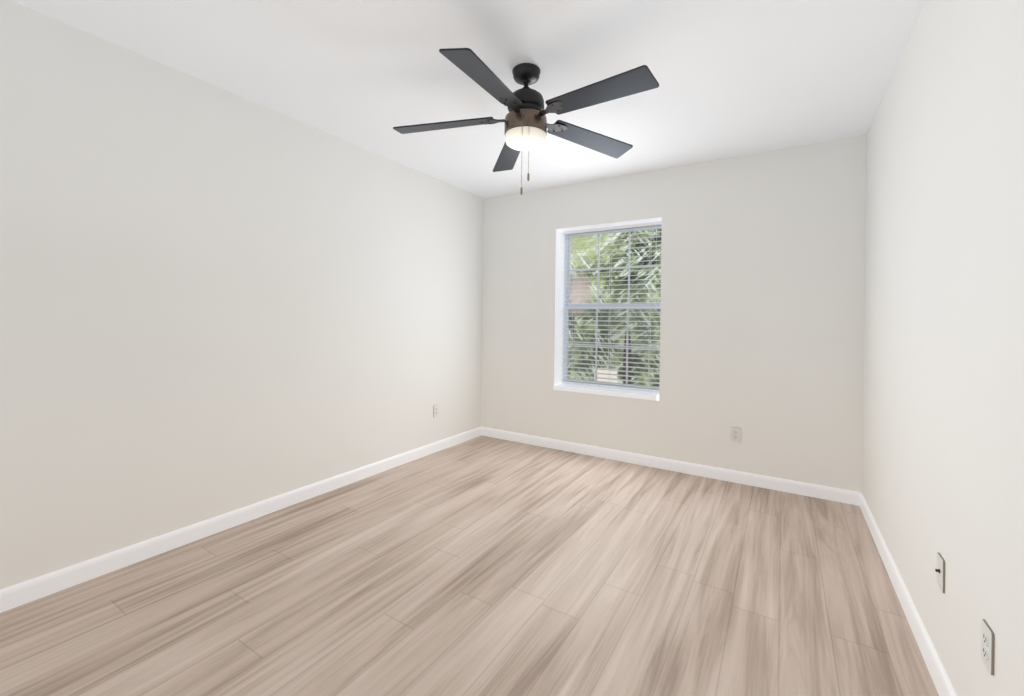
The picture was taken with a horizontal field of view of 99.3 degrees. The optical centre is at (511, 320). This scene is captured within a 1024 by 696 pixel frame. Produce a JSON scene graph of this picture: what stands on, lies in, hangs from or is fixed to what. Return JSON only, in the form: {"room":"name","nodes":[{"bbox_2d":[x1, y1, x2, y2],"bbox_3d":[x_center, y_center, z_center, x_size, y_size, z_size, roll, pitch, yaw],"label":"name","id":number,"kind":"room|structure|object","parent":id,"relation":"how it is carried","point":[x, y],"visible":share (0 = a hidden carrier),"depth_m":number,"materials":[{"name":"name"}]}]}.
{"room":"empty bedroom","nodes":[
{"label":"empty bedroom","id":0,"kind":"room"},
{"bbox_2d":[0,0,483,589],"bbox_3d":[-1.494,-0.055,3.186,0.140,2.670,4.704,1,0,32],"label":"wall","id":1,"kind":"structure","parent":0,"point":[215,301],"depth_m":2.48,"materials":[{"name":"paint"}]},
{"bbox_2d":[0,427,481,612],"bbox_3d":[-1.480,1.233,3.090,0.014,0.095,4.294,1,0,32],"label":"baseboard","id":2,"kind":"structure","parent":1,"relation":"attached to","point":[25,592],"depth_m":2.49,"materials":[{"name":"white wood"}]},
{"bbox_2d":[433,405,438,416],"bbox_3d":[-0.743,0.890,4.269,0.009,0.116,0.072,1,0,32],"label":"outlet","id":3,"kind":"object","parent":1,"relation":"attached to","point":[436,407],"visible":1,"depth_m":4.26,"materials":[{"name":"white plastic"}]},
{"bbox_2d":[10,0,925,198],"bbox_3d":[0.017,-1.430,2.255,3.658,0.120,4.704,1,0,32],"label":"ceiling","id":4,"kind":"structure","parent":0,"point":[735,78],"depth_m":2.31,"materials":[{"name":"paint"}]},
{"bbox_2d":[393,48,658,194],"bbox_3d":[0.074,-1.011,2.346,1.422,0.716,1.409,1,0,32],"label":"fan","id":5,"kind":"object","parent":4,"relation":"hanging from","point":[526,125],"visible":1,"depth_m":2.28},
{"bbox_2d":[0,435,938,695],"bbox_3d":[-0.020,1.360,2.255,3.658,0.120,4.704,1,0,32],"label":"floor","id":6,"kind":"structure","parent":0,"point":[481,565],"depth_m":2.01,"materials":[{"name":"wood"}]},
{"bbox_2d":[481,135,866,493],"bbox_3d":[1.172,-0.019,4.136,3.378,2.670,0.270,1,0,32],"label":"wall","id":7,"kind":"structure","parent":0,"point":[763,253],"depth_m":3.62,"materials":[{"name":"paint"}]},
{"bbox_2d":[553,383,658,400],"bbox_3d":[0.912,0.690,4.241,1.021,0.045,0.231,1,0,32],"label":"window sill","id":8,"kind":"structure","parent":7,"relation":"attached to","point":[618,392],"depth_m":4.15,"materials":[{"name":"white paint"}]},
{"bbox_2d":[561,225,661,391],"bbox_3d":[0.990,-0.128,4.329,1.045,1.593,0.125,1,0,32],"label":"window","id":9,"kind":"structure","parent":7,"relation":"in","point":[567,262],"depth_m":4.33,"materials":[{"name":"white plastic"}]},
{"bbox_2d":[561,221,661,391],"bbox_3d":[0.969,-0.133,4.295,1.029,1.581,0.066,1,0,32],"label":"window blind","id":10,"kind":"object","parent":9,"relation":"attached to","point":[658,223],"visible":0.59,"depth_m":4.26,"materials":[{"name":"white plastic"}]},
{"bbox_2d":[566,226,656,385],"bbox_3d":[0.964,-0.128,4.287,0.912,1.535,0.078,1,0,32],"label":"blind cords","id":11,"kind":"object","parent":10,"relation":"attached to","point":[650,226],"depth_m":4.28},
{"bbox_2d":[481,427,859,505],"bbox_3d":[1.079,1.267,4.015,3.350,0.095,0.014,1,0,32],"label":"baseboard","id":12,"kind":"structure","parent":7,"relation":"attached to","point":[784,485],"depth_m":3.73,"materials":[{"name":"white wood"}]},
{"bbox_2d":[731,427,740,441],"bbox_3d":[1.831,0.934,3.552,0.072,0.116,0.009,1,0,32],"label":"outlet","id":13,"kind":"object","parent":7,"relation":"attached to","point":[735,432],"visible":1,"depth_m":3.55,"materials":[{"name":"white plastic"}]},
{"bbox_2d":[862,0,1023,695],"bbox_3d":[1.491,-0.015,1.324,0.140,2.670,4.704,1,0,32],"label":"wall","id":14,"kind":"structure","parent":0,"point":[943,439],"depth_m":1.48,"materials":[{"name":"paint"}]},
{"bbox_2d":[859,492,956,695],"bbox_3d":[1.374,1.271,1.309,0.014,0.095,4.294,1,0,32],"label":"baseboard","id":15,"kind":"structure","parent":14,"relation":"attached to","point":[942,683],"depth_m":1.87,"materials":[{"name":"white"}]},
{"bbox_2d":[935,552,944,592],"bbox_3d":[1.537,0.906,1.565,0.017,0.116,0.072,1,0,32],"label":"jack","id":16,"kind":"object","parent":14,"relation":"attached to","point":[940,570],"visible":1,"depth_m":1.55,"materials":[{"name":"white plastic"}]},
{"bbox_2d":[981,619,994,675],"bbox_3d":[1.318,0.904,1.206,0.009,0.116,0.072,1,0,32],"label":"outlet","id":17,"kind":"object","parent":14,"relation":"attached to","point":[987,634],"visible":1,"depth_m":1.19,"materials":[{"name":"white plastic"}]},
{"label":"outside","id":18,"kind":"structure","parent":0,"visible":0},
{"bbox_2d":[568,229,661,389],"bbox_3d":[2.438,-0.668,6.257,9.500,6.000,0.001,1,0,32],"label":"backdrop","id":19,"kind":"structure","parent":18,"point":[575,278],"depth_m":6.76,"materials":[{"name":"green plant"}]}
]}

